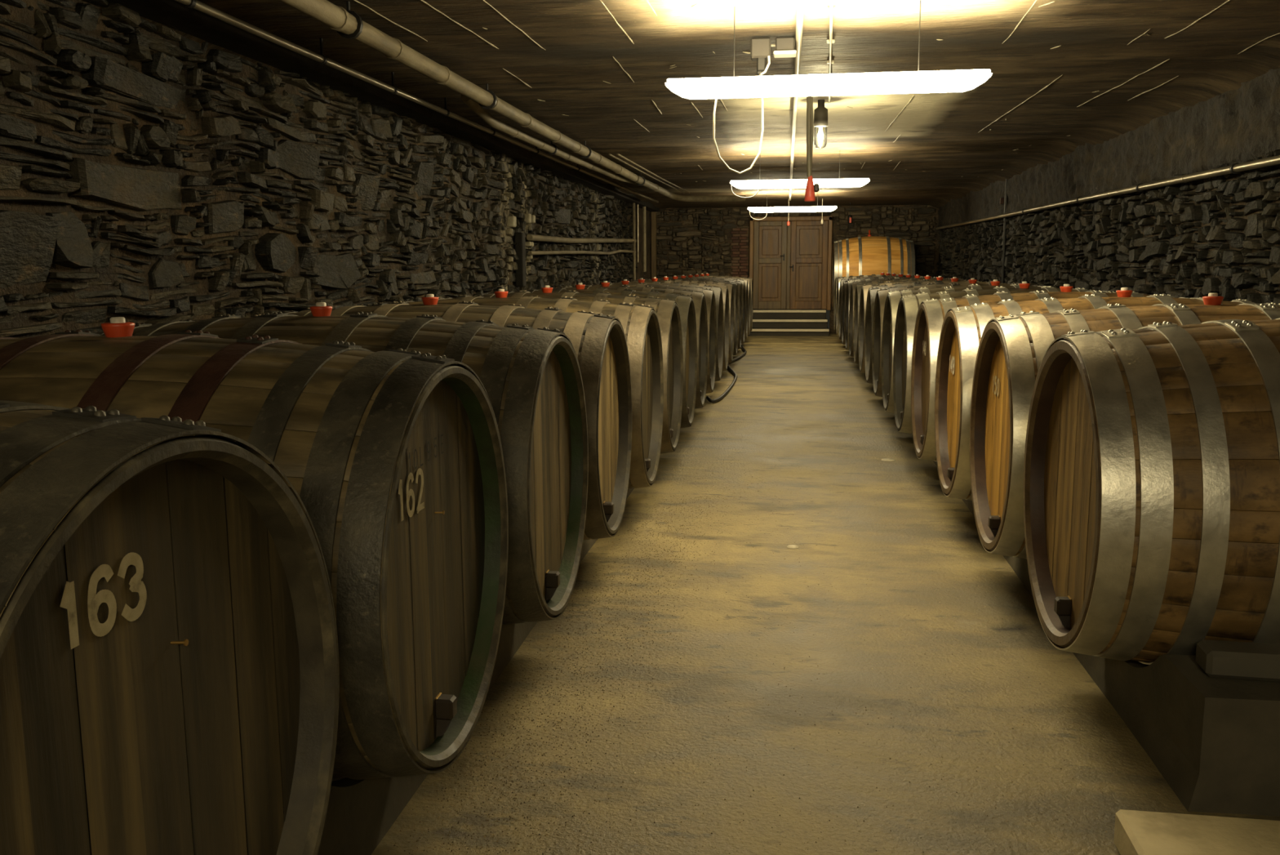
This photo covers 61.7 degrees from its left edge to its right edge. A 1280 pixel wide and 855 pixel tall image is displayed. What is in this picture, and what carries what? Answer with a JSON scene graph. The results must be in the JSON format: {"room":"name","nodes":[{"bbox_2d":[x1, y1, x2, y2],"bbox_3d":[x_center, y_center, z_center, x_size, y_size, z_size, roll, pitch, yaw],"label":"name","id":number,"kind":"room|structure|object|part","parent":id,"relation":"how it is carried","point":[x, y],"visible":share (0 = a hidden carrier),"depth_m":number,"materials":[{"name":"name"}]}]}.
{"room":"wine cellar","nodes":[
{"label":"wine cellar","id":0,"kind":"room"},
{"bbox_2d":[0,0,651,337],"bbox_3d":[-1.473,-1.466,10.060,0.154,2.780,26.520,1,9,8],"label":"wall","id":1,"kind":"structure","parent":0,"point":[150,174],"depth_m":5.45,"materials":[{"name":"stone"}]},
{"bbox_2d":[106,0,659,211],"bbox_3d":[-1.060,-3.018,12.285,0.187,0.110,19.550,1,9,8],"label":"trim","id":2,"kind":"structure","parent":1,"relation":"attached to","point":[193,22],"depth_m":6.42,"materials":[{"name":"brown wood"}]},
{"bbox_2d":[506,215,516,226],"bbox_3d":[-1.305,-2.098,10.913,0.068,0.110,0.119,1,9,8],"label":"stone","id":3,"kind":"object","parent":1,"relation":"attached to","point":[512,220],"visible":1,"depth_m":10.86,"materials":[{"name":"beige stone"}]},
{"bbox_2d":[514,232,526,286],"bbox_3d":[-1.265,-1.774,11.329,0.085,0.561,0.136,1,9,8],"label":"panel","id":4,"kind":"object","parent":1,"relation":"attached to","point":[519,237],"visible":1,"depth_m":11.28,"materials":[{"name":"brown wood"}]},
{"bbox_2d":[524,213,531,223],"bbox_3d":[-1.213,-2.254,11.554,0.068,0.102,0.085,1,9,8],"label":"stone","id":5,"kind":"object","parent":1,"relation":"attached to","point":[527,219],"visible":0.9,"depth_m":11.51,"materials":[{"name":"beige stone"}]},
{"bbox_2d":[525,241,531,246],"bbox_3d":[-1.211,-1.985,11.594,0.068,0.051,0.060,1,9,8],"label":"lump","id":6,"kind":"object","parent":1,"relation":"attached to","point":[527,243],"visible":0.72,"depth_m":11.57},
{"bbox_2d":[525,253,532,258],"bbox_3d":[-1.205,-1.865,11.654,0.068,0.068,0.042,1,9,8],"label":"lump","id":7,"kind":"object","parent":1,"relation":"attached to","point":[527,256],"visible":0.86,"depth_m":11.64,"materials":[{"name":"beige stone"}]},
{"bbox_2d":[531,214,535,222],"bbox_3d":[-1.187,-2.282,11.737,0.068,0.085,0.085,1,9,8],"label":"lump","id":8,"kind":"object","parent":1,"relation":"attached to","point":[533,217],"visible":0.52,"depth_m":11.70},
{"bbox_2d":[528,249,634,254],"bbox_3d":[-0.638,-2.508,15.340,0.044,0.157,7.820,1,9,8],"label":"pipe","id":9,"kind":"object","parent":1,"relation":"attached to","point":[533,252],"visible":0.88,"depth_m":13.80,"materials":[{"name":"beige metal"}]},
{"bbox_2d":[526,234,636,243],"bbox_3d":[-0.639,-2.687,15.313,0.068,0.209,7.821,1,9,8],"label":"pipe","id":10,"kind":"object","parent":1,"relation":"attached to","point":[530,237],"visible":0.96,"depth_m":13.63,"materials":[{"name":"beige metal"}]},
{"bbox_2d":[632,203,635,280],"bbox_3d":[-0.105,-3.218,18.933,0.048,1.615,0.051,1,9,8],"label":"pipe","id":11,"kind":"object","parent":1,"relation":"attached to","point":[633,204],"visible":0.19,"depth_m":18.92,"materials":[{"name":"beige metal"}]},
{"bbox_2d":[636,204,639,262],"bbox_3d":[-0.041,-3.539,19.353,0.036,1.105,0.037,1,9,8],"label":"pipe","id":12,"kind":"object","parent":1,"relation":"attached to","point":[637,237],"visible":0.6,"depth_m":19.36,"materials":[{"name":"metal"}]},
{"bbox_2d":[650,211,656,278],"bbox_3d":[0.287,-3.407,22.191,0.102,2.210,0.102,1,9,8],"label":"timber post","id":13,"kind":"object","parent":1,"relation":"attached to","point":[653,215],"visible":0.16,"depth_m":22.08,"materials":[{"name":"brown wood"}]},
{"bbox_2d":[80,0,1279,213],"bbox_3d":[1.373,-2.535,9.492,6.290,0.319,26.520,1,9,8],"label":"ceiling","id":14,"kind":"structure","parent":0,"point":[1067,75],"depth_m":6.63,"materials":[{"name":"concrete"}]},
{"bbox_2d":[174,0,658,203],"bbox_3d":[-1.283,-2.384,8.289,0.087,0.136,21.676,1,9,8],"label":"pipe","id":15,"kind":"object","parent":14,"relation":"attached to","point":[321,59],"visible":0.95,"depth_m":6.05,"materials":[{"name":"black metal"}]},
{"bbox_2d":[279,0,745,201],"bbox_3d":[-0.881,-2.247,7.484,1.156,0.174,20.149,1,9,11],"label":"pipe","id":16,"kind":"object","parent":14,"relation":"attached to","point":[348,24],"visible":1,"depth_m":6.17,"materials":[{"name":"beige metal"}]},
{"bbox_2d":[460,94,642,186],"bbox_3d":[-0.581,-2.764,10.994,0.102,0.193,7.574,1,9,9],"label":"pipe","id":17,"kind":"object","parent":14,"relation":"attached to","point":[483,113],"visible":0.88,"depth_m":9.01,"materials":[{"name":"beige metal"}]},
{"bbox_2d":[642,206,646,271],"bbox_3d":[0.080,-3.555,20.028,0.068,1.275,0.071,1,9,8],"label":"pipe","id":18,"kind":"object","parent":14,"relation":"attached to","point":[644,233],"visible":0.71,"depth_m":20.02,"materials":[{"name":"beige metal"}]},
{"bbox_2d":[608,153,684,193],"bbox_3d":[0.181,-3.261,13.981,0.039,0.019,5.953,1,9,10],"label":"tube","id":19,"kind":"object","parent":14,"relation":"attached to","point":[610,154],"visible":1,"depth_m":13.11,"materials":[{"name":"grey metal"}]},
{"bbox_2d":[617,153,689,193],"bbox_3d":[0.265,-3.260,13.969,0.039,0.019,5.953,1,9,10],"label":"tube","id":20,"kind":"object","parent":14,"relation":"attached to","point":[618,154],"visible":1,"depth_m":13.08,"materials":[{"name":"grey metal"}]},
{"bbox_2d":[750,37,771,75],"bbox_3d":[0.643,-1.966,5.703,0.106,0.193,0.109,1,9,8],"label":"junction box","id":21,"kind":"object","parent":14,"relation":"attached to","point":[760,47],"visible":0.97,"depth_m":5.65,"materials":[{"name":"beige plastic"}]},
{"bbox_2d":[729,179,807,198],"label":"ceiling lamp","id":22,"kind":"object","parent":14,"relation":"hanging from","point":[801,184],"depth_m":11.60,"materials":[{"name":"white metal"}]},
{"bbox_2d":[729,179,870,189],"bbox_3d":[1.725,-2.627,11.599,1.496,0.072,0.128,1,9,8],"label":"diffuser","id":23,"kind":"object","parent":22,"relation":"attached to","point":[761,184],"depth_m":11.56,"materials":[{"name":"white plastic"}]},
{"bbox_2d":[773,36,795,57],"bbox_3d":[0.770,-2.019,5.685,0.119,0.093,0.119,1,9,8],"label":"junction box","id":24,"kind":"object","parent":14,"relation":"attached to","point":[784,46],"visible":1,"depth_m":5.65,"materials":[{"name":"grey plastic"}]},
{"bbox_2d":[747,195,837,219],"bbox_3d":[2.581,-3.755,18.165,1.504,0.452,0.128,1,9,8],"label":"ceiling lamp","id":25,"kind":"object","parent":14,"relation":"hanging from","point":[770,209],"visible":1,"depth_m":18.13,"materials":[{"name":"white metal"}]},
{"bbox_2d":[747,207,837,213],"bbox_3d":[2.581,-3.689,18.175,1.504,0.072,0.128,1,9,8],"label":"diffuser","id":26,"kind":"object","parent":25,"relation":"attached to","point":[754,210],"depth_m":18.13,"materials":[{"name":"white plastic"}]},
{"bbox_2d":[789,0,804,200],"bbox_3d":[1.219,-2.490,8.437,0.034,0.080,22.697,1,9,8],"label":"cable conduit","id":27,"kind":"object","parent":14,"relation":"attached to","point":[800,3],"visible":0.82,"depth_m":6.29,"materials":[{"name":"white plastic"}]},
{"bbox_2d":[804,96,819,201],"bbox_3d":[1.225,-2.003,7.597,0.103,0.782,0.078,1,9,8],"label":"plug","id":28,"kind":"object","parent":14,"relation":"hanging from","point":[811,188],"visible":0.92,"depth_m":7.60,"materials":[{"name":"plastic"}]},
{"bbox_3d":[1.258,-1.708,7.637,0.038,0.060,0.042,1,9,8],"label":"lid","id":29,"kind":"part","parent":28,"relation":"part of","materials":[{"name":"black plastic"}]},
{"bbox_2d":[813,99,827,148],"bbox_3d":[1.333,-2.232,7.894,0.105,0.348,0.105,1,9,8],"label":"lamp","id":30,"kind":"object","parent":14,"relation":"hanging from","point":[820,113],"visible":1,"depth_m":7.86,"materials":[{"name":"clear glass"}]},
{"bbox_2d":[813,126,826,148],"bbox_3d":[1.333,-2.140,7.908,0.095,0.162,0.095,1,9,8],"label":"bulb","id":31,"kind":"object","parent":30,"relation":"on","point":[820,135],"depth_m":7.92,"materials":[{"name":"glass"}]},
{"bbox_3d":[1.333,-2.167,7.904,0.041,0.089,0.040,1,9,8],"label":"bulb","id":32,"kind":"part","parent":30,"relation":"part of","materials":[{"name":"white glass"}]},
{"bbox_2d":[820,198,823,223],"bbox_3d":[3.294,-3.904,19.343,0.048,0.450,0.048,1,9,8],"label":"pull cord","id":33,"kind":"object","parent":14,"relation":"hanging from","point":[822,220],"visible":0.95,"depth_m":19.35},
{"bbox_2d":[665,0,991,174],"bbox_3d":[0.910,-1.639,5.321,1.496,0.766,0.746,1,9,8],"label":"ceiling lamp","id":34,"kind":"object","parent":14,"relation":"hanging from","point":[940,81],"visible":1,"depth_m":4.97,"materials":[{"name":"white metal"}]},
{"bbox_3d":[0.445,-1.814,5.046,0.004,0.331,0.004,1,9,8],"label":"suspension rod","id":35,"kind":"part","parent":34,"relation":"part of","materials":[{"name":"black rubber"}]},
{"bbox_2d":[665,72,991,99],"bbox_3d":[0.867,-1.591,5.019,1.496,0.072,0.128,1,9,8],"label":"diffuser","id":36,"kind":"object","parent":34,"relation":"attached to","point":[860,83],"depth_m":4.97,"materials":[{"name":"white plastic"}]},
{"bbox_3d":[1.286,-1.802,4.928,0.004,0.332,0.004,1,9,8],"label":"suspension rod","id":37,"kind":"part","parent":34,"relation":"part of","materials":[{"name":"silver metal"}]},
{"bbox_2d":[826,0,835,102],"bbox_3d":[0.985,-2.049,5.519,0.043,0.040,4.890,1,9,10],"label":"cable","id":38,"kind":"object","parent":14,"relation":"attached to","point":[831,7],"visible":0.84,"depth_m":5.65,"materials":[{"name":"white plastic"}]},
{"bbox_2d":[847,204,852,224],"bbox_3d":[4.059,-4.128,20.669,0.094,0.408,0.106,1,9,8],"label":"lantern","id":39,"kind":"object","parent":14,"relation":"hanging from","point":[850,216],"visible":1,"depth_m":20.66,"materials":[{"name":"black metal"}]},
{"bbox_2d":[656,204,939,333],"bbox_3d":[3.139,-3.275,21.978,6.290,2.780,0.154,1,9,8],"label":"wall","id":40,"kind":"structure","parent":0,"point":[713,242],"depth_m":22.05,"materials":[{"name":"stone"}]},
{"bbox_2d":[749,216,832,310],"bbox_3d":[3.084,-3.359,21.968,1.666,1.896,0.144,1,9,8],"label":"door","id":41,"kind":"structure","parent":40,"relation":"in","point":[791,262],"depth_m":21.97,"materials":[{"name":"brown wood"}]},
{"bbox_3d":[3.050,-3.321,21.974,0.076,1.785,0.060,1,9,8],"label":"post","id":42,"kind":"part","parent":41,"relation":"part of","materials":[{"name":"brown wood"}]},
{"bbox_2d":[370,333,1279,854],"bbox_3d":[1.387,-0.085,9.859,6.290,0.026,26.520,1,9,8],"label":"floor","id":43,"kind":"structure","parent":0,"point":[804,399],"depth_m":3.55,"materials":[{"name":"concrete"}]},
{"bbox_2d":[317,488,634,854],"bbox_3d":[0.274,-0.206,9.928,0.289,0.272,21.280,1,9,8],"label":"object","id":44,"kind":"structure","parent":43,"relation":"on","point":[360,813],"depth_m":2.57,"materials":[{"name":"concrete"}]},
{"bbox_2d":[0,400,339,854],"bbox_3d":[-1.439,0.451,1.601,1.664,1.125,1.083,1,9,8],"label":"wine barrel","id":45,"kind":"object","parent":44,"relation":"on","point":[170,678],"visible":1,"depth_m":1.48,"materials":[{"name":"brown wood"}]},
{"bbox_2d":[0,316,508,780],"bbox_3d":[-1.260,0.289,2.672,1.664,1.125,1.083,1,9,8],"label":"wine barrel","id":46,"kind":"object","parent":44,"relation":"on","point":[394,459],"visible":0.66,"depth_m":2.35,"materials":[{"name":"brown wood"}]},
{"bbox_2d":[365,288,663,488],"bbox_3d":[-0.751,-0.197,5.903,1.664,1.125,1.083,1,9,8],"label":"wine barrel","id":47,"kind":"object","parent":44,"relation":"on","point":[640,323],"visible":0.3,"depth_m":5.69,"materials":[{"name":"brown wood"}]},
{"bbox_2d":[444,285,683,453],"bbox_3d":[-0.594,-0.357,6.972,1.664,1.125,1.083,1,9,8],"label":"wine barrel","id":48,"kind":"object","parent":44,"relation":"on","point":[667,310],"visible":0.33,"depth_m":6.82,"materials":[{"name":"brown wood"}]},
{"bbox_2d":[475,282,697,427],"bbox_3d":[-0.441,-0.518,8.041,1.664,1.125,1.083,1,9,8],"label":"wine barrel","id":49,"kind":"object","parent":44,"relation":"on","point":[686,304],"visible":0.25,"depth_m":7.92,"materials":[{"name":"brown wood"}]},
{"bbox_2d":[522,280,707,408],"bbox_3d":[-0.289,-0.679,9.111,1.664,1.125,1.083,1,9,8],"label":"wine barrel","id":50,"kind":"object","parent":44,"relation":"on","point":[699,298],"visible":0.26,"depth_m":8.98,"materials":[{"name":"brown wood"}]},
{"bbox_2d":[552,279,716,393],"bbox_3d":[-0.136,-0.840,10.180,1.664,1.125,1.083,1,9,8],"label":"wine barrel","id":51,"kind":"object","parent":44,"relation":"on","point":[709,295],"visible":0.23,"depth_m":10.07,"materials":[{"name":"brown wood"}]},
{"bbox_2d":[572,278,724,381],"bbox_3d":[0.017,-1.001,11.249,1.664,1.125,1.083,1,9,8],"label":"wine barrel","id":52,"kind":"object","parent":44,"relation":"on","point":[717,291],"visible":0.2,"depth_m":11.14,"materials":[{"name":"brown wood"}]},
{"bbox_2d":[593,276,729,371],"bbox_3d":[0.170,-1.161,12.319,1.664,1.125,1.083,1,9,8],"label":"wine barrel","id":53,"kind":"object","parent":44,"relation":"on","point":[724,288],"visible":0.16,"depth_m":12.21,"materials":[{"name":"brown wood"}]},
{"bbox_2d":[612,275,734,362],"bbox_3d":[0.323,-1.322,13.389,1.664,1.125,1.083,1,9,8],"label":"wine barrel","id":54,"kind":"object","parent":44,"relation":"on","point":[731,302],"visible":0.15,"depth_m":13.28,"materials":[{"name":"brown wood"}]},
{"bbox_2d":[631,275,738,355],"bbox_3d":[0.475,-1.483,14.458,1.664,1.125,1.083,1,9,8],"label":"wine barrel","id":55,"kind":"object","parent":44,"relation":"on","point":[735,284],"visible":0.19,"depth_m":14.34,"materials":[{"name":"brown wood"}]},
{"bbox_2d":[630,275,742,349],"bbox_3d":[0.628,-1.644,15.527,1.664,1.125,1.083,1,9,8],"label":"wine barrel","id":56,"kind":"object","parent":44,"relation":"on","point":[740,286],"visible":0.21,"depth_m":15.39,"materials":[{"name":"brown wood"}]},
{"bbox_2d":[661,273,748,338],"bbox_3d":[0.934,-1.965,17.666,1.664,1.125,1.083,1,9,8],"label":"wine barrel","id":57,"kind":"object","parent":44,"relation":"on","point":[696,275],"visible":0.12,"depth_m":17.55,"materials":[{"name":"brown wood"}]},
{"bbox_2d":[666,274,745,343],"bbox_3d":[0.781,-1.805,16.597,1.664,1.125,1.083,1,9,8],"label":"wine barrel","id":58,"kind":"object","parent":44,"relation":"on","point":[690,276],"visible":0.18,"depth_m":16.46,"materials":[{"name":"brown wood"}]},
{"bbox_2d":[669,273,751,334],"bbox_3d":[1.087,-2.126,18.736,1.664,1.125,1.083,1,9,8],"label":"wine barrel","id":59,"kind":"object","parent":44,"relation":"on","point":[701,274],"visible":0.12,"depth_m":18.76,"materials":[{"name":"brown wood"}]},
{"bbox_2d":[670,272,753,331],"bbox_3d":[1.239,-2.287,19.805,1.664,1.125,1.083,1,9,8],"label":"wine barrel","id":60,"kind":"object","parent":44,"relation":"on","point":[706,273],"visible":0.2,"depth_m":19.80,"materials":[{"name":"brown wood"}]},
{"bbox_2d":[706,344,746,402],"bbox_3d":[1.282,-0.836,14.639,0.248,0.058,7.623,1,9,8],"label":"hose","id":61,"kind":"object","parent":43,"relation":"on","point":[733,372],"visible":0.95,"depth_m":12.47,"materials":[{"name":"black rubber"}]},
{"bbox_2d":[387,459,1106,854],"bbox_3d":[0.623,0.667,4.872,1.807,0.031,5.784,1,9,8],"label":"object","id":62,"kind":"structure","parent":43,"relation":"on","point":[757,460],"depth_m":3.53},
{"bbox_2d":[747,327,829,336],"bbox_3d":[2.984,-1.944,21.810,1.683,0.166,0.830,1,9,8],"label":"stone step","id":63,"kind":"structure","parent":43,"relation":"on","point":[755,331],"depth_m":21.43,"materials":[{"name":"grey stone"}]},
{"bbox_2d":[752,318,827,328],"bbox_3d":[3.005,-2.133,21.908,1.624,0.178,0.576,1,9,8],"label":"stone step","id":64,"kind":"structure","parent":63,"relation":"on","point":[757,322],"depth_m":21.65,"materials":[{"name":"grey stone"}]},
{"bbox_2d":[752,309,826,318],"bbox_3d":[3.026,-2.328,22.006,1.564,0.178,0.320,1,9,8],"label":"stone step","id":65,"kind":"structure","parent":64,"relation":"on","point":[757,313],"depth_m":21.87,"materials":[{"name":"grey stone"}]},
{"bbox_2d":[786,544,798,548],"bbox_3d":[0.760,0.592,5.328,0.060,0.006,0.060,1,9,8],"label":"scrap","id":66,"kind":"object","parent":43,"relation":"on","point":[791,546],"visible":1,"depth_m":5.32,"materials":[{"name":"beige paper"}]},
{"bbox_2d":[881,457,895,461],"bbox_3d":[1.790,0.231,7.722,0.102,0.006,0.102,1,9,8],"label":"scrap","id":67,"kind":"object","parent":43,"relation":"on","point":[883,459],"visible":1,"depth_m":7.71,"materials":[{"name":"beige paper"}]},
{"bbox_2d":[933,461,1279,816],"bbox_3d":[2.773,-0.457,11.311,0.306,0.332,17.620,1,9,8],"label":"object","id":68,"kind":"structure","parent":43,"relation":"on","point":[1215,741],"depth_m":2.73,"materials":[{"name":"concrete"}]},
{"bbox_2d":[838,272,906,339],"bbox_3d":[4.048,-1.904,17.140,1.664,1.125,1.083,1,9,8],"label":"wine barrel","id":69,"kind":"object","parent":68,"relation":"on","point":[893,274],"visible":0.18,"depth_m":17.13,"materials":[{"name":"brown wood"}]},
{"bbox_2d":[833,271,915,331],"bbox_3d":[4.354,-2.225,19.279,1.664,1.125,1.083,1,9,8],"label":"wine barrel","id":70,"kind":"object","parent":68,"relation":"on","point":[882,273],"visible":0.18,"depth_m":19.30,"materials":[{"name":"brown wood"}]},
{"bbox_2d":[835,272,923,335],"bbox_3d":[4.201,-2.065,18.209,1.664,1.125,1.083,1,9,8],"label":"wine barrel","id":71,"kind":"object","parent":68,"relation":"on","point":[886,273],"visible":0.12,"depth_m":18.20,"materials":[{"name":"brown wood"}]},
{"bbox_2d":[841,273,937,344],"bbox_3d":[3.895,-1.743,16.070,1.664,1.125,1.083,1,9,8],"label":"wine barrel","id":72,"kind":"object","parent":68,"relation":"on","point":[900,275],"visible":0.16,"depth_m":16.07,"materials":[{"name":"brown wood"}]},
{"bbox_2d":[844,273,968,350],"bbox_3d":[3.742,-1.582,15.001,1.664,1.125,1.083,1,9,8],"label":"wine barrel","id":73,"kind":"object","parent":68,"relation":"on","point":[849,282],"visible":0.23,"depth_m":14.96,"materials":[{"name":"brown wood"}]},
{"bbox_2d":[848,274,982,356],"bbox_3d":[3.590,-1.421,13.931,1.664,1.125,1.083,1,9,8],"label":"wine barrel","id":74,"kind":"object","parent":68,"relation":"on","point":[853,285],"visible":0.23,"depth_m":13.91,"materials":[{"name":"brown wood"}]},
{"bbox_2d":[853,275,988,364],"bbox_3d":[3.437,-1.261,12.862,1.664,1.125,1.083,1,9,8],"label":"wine barrel","id":75,"kind":"object","parent":68,"relation":"on","point":[858,288],"visible":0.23,"depth_m":12.83,"materials":[{"name":"brown wood"}]},
{"bbox_2d":[858,275,1008,373],"bbox_3d":[3.284,-1.100,11.792,1.664,1.125,1.083,1,9,8],"label":"wine barrel","id":76,"kind":"object","parent":68,"relation":"on","point":[864,288],"visible":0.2,"depth_m":11.75,"materials":[{"name":"brown wood"}]},
{"bbox_2d":[864,276,1031,383],"bbox_3d":[3.131,-0.939,10.723,1.664,1.125,1.083,1,9,8],"label":"wine barrel","id":77,"kind":"object","parent":68,"relation":"on","point":[872,291],"visible":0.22,"depth_m":10.68,"materials":[{"name":"brown wood"}]},
{"bbox_2d":[871,278,1057,396],"bbox_3d":[2.978,-0.778,9.653,1.664,1.125,1.083,1,9,8],"label":"wine barrel","id":78,"kind":"object","parent":68,"relation":"on","point":[881,295],"visible":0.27,"depth_m":9.60,"materials":[{"name":"brown wood"}]},
{"bbox_2d":[881,279,1097,413],"bbox_3d":[2.825,-0.617,8.584,1.664,1.125,1.083,1,9,8],"label":"wine barrel","id":79,"kind":"object","parent":68,"relation":"on","point":[892,299],"visible":0.22,"depth_m":8.53,"materials":[{"name":"brown wood"}]},
{"bbox_2d":[893,281,1150,433],"bbox_3d":[2.673,-0.457,7.514,1.664,1.125,1.083,1,9,8],"label":"wine barrel","id":80,"kind":"object","parent":68,"relation":"on","point":[908,305],"visible":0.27,"depth_m":7.42,"materials":[{"name":"brown wood"}]},
{"bbox_2d":[911,284,1192,461],"bbox_3d":[2.537,-0.296,6.442,1.664,1.125,1.083,1,9,8],"label":"wine barrel","id":81,"kind":"object","parent":68,"relation":"on","point":[931,314],"visible":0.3,"depth_m":6.34,"materials":[{"name":"orange wood"}]},
{"bbox_2d":[934,287,1279,500],"bbox_3d":[2.397,-0.135,5.371,1.664,1.125,1.083,1,9,8],"label":"wine barrel","id":82,"kind":"object","parent":68,"relation":"on","point":[962,328],"visible":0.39,"depth_m":5.25,"materials":[{"name":"orange wood"}]},
{"bbox_2d":[969,293,1279,572],"bbox_3d":[2.261,0.026,4.299,1.664,1.125,1.083,1,9,8],"label":"wine barrel","id":83,"kind":"object","parent":68,"relation":"on","point":[1012,348],"visible":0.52,"depth_m":4.18,"materials":[{"name":"orange wood"}]},
{"bbox_2d":[1022,317,1279,664],"bbox_3d":[2.112,0.192,3.200,1.664,1.125,1.083,1,9,8],"label":"wine barrel","id":84,"kind":"object","parent":68,"relation":"on","point":[1152,451],"visible":0.95,"depth_m":2.88,"materials":[{"name":"orange wood"}]},
{"bbox_2d":[1195,639,1279,681],"bbox_3d":[1.672,0.615,2.805,0.374,0.072,0.110,1,9,11],"label":"chock","id":85,"kind":"object","parent":68,"relation":"on","point":[1217,658],"visible":1,"depth_m":2.78,"materials":[{"name":"brown wood"}]},
{"bbox_2d":[1113,808,1279,854],"bbox_3d":[1.692,1.035,2.015,1.293,0.094,0.960,1,9,8],"label":"stone slab","id":86,"kind":"object","parent":43,"relation":"on","point":[1136,832],"visible":1,"depth_m":2.45,"materials":[{"name":"beige stone"}]},
{"bbox_3d":[-0.820,-0.223,10.082,0.289,0.272,21.280,1,9,8],"label":"sill","id":87,"kind":"structure","parent":43,"relation":"on","visible":0},
{"bbox_2d":[93,302,588,624],"bbox_3d":[-1.086,0.129,3.738,1.664,1.125,1.083,1,9,8],"label":"wine barrel","id":88,"kind":"object","parent":87,"relation":"on","point":[531,378],"visible":0.35,"depth_m":3.49,"materials":[{"name":"brown wood"}]},
{"bbox_2d":[250,293,631,539],"bbox_3d":[-0.927,-0.034,4.824,1.664,1.125,1.083,1,9,8],"label":"wine barrel","id":89,"kind":"object","parent":87,"relation":"on","point":[598,340],"visible":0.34,"depth_m":4.62,"materials":[{"name":"brown wood"}]},
{"bbox_3d":[4.931,-2.004,21.000,0.119,0.485,0.935,1,9,8],"label":"beam","id":90,"kind":"structure","parent":43,"relation":"on","visible":0},
{"bbox_2d":[831,230,915,309],"bbox_3d":[4.530,-3.031,20.903,1.503,1.615,1.496,1,9,8],"label":"barrel","id":91,"kind":"object","parent":90,"relation":"on","point":[870,255],"visible":0.6,"depth_m":20.29,"materials":[{"name":"brown wood"}]},
{"bbox_2d":[936,68,1279,303],"bbox_3d":[4.211,-1.378,9.261,0.145,2.780,26.520,1,9,8],"label":"wall","id":92,"kind":"structure","parent":0,"point":[1220,234],"depth_m":8.56,"materials":[{"name":"stone"}]},
{"bbox_2d":[999,197,1004,204],"bbox_3d":[4.945,-3.092,14.628,0.051,0.085,0.068,1,9,8],"label":"switch box","id":93,"kind":"object","parent":92,"relation":"attached to","point":[1002,199],"visible":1,"depth_m":14.60,"materials":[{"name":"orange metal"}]},
{"bbox_2d":[1000,178,1008,283],"bbox_3d":[4.949,-2.545,14.536,0.039,1.700,0.039,5,10,30],"label":"conduit","id":94,"kind":"object","parent":92,"relation":"attached to","point":[1006,180],"visible":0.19,"depth_m":14.52,"materials":[{"name":"black metal"}]},
{"bbox_2d":[935,155,1279,230],"bbox_3d":[4.426,-2.342,11.082,0.119,0.174,20.230,1,9,8],"label":"pipe","id":95,"kind":"object","parent":92,"relation":"attached to","point":[1235,168],"visible":1,"depth_m":8.36,"materials":[{"name":"metal"}]}
]}

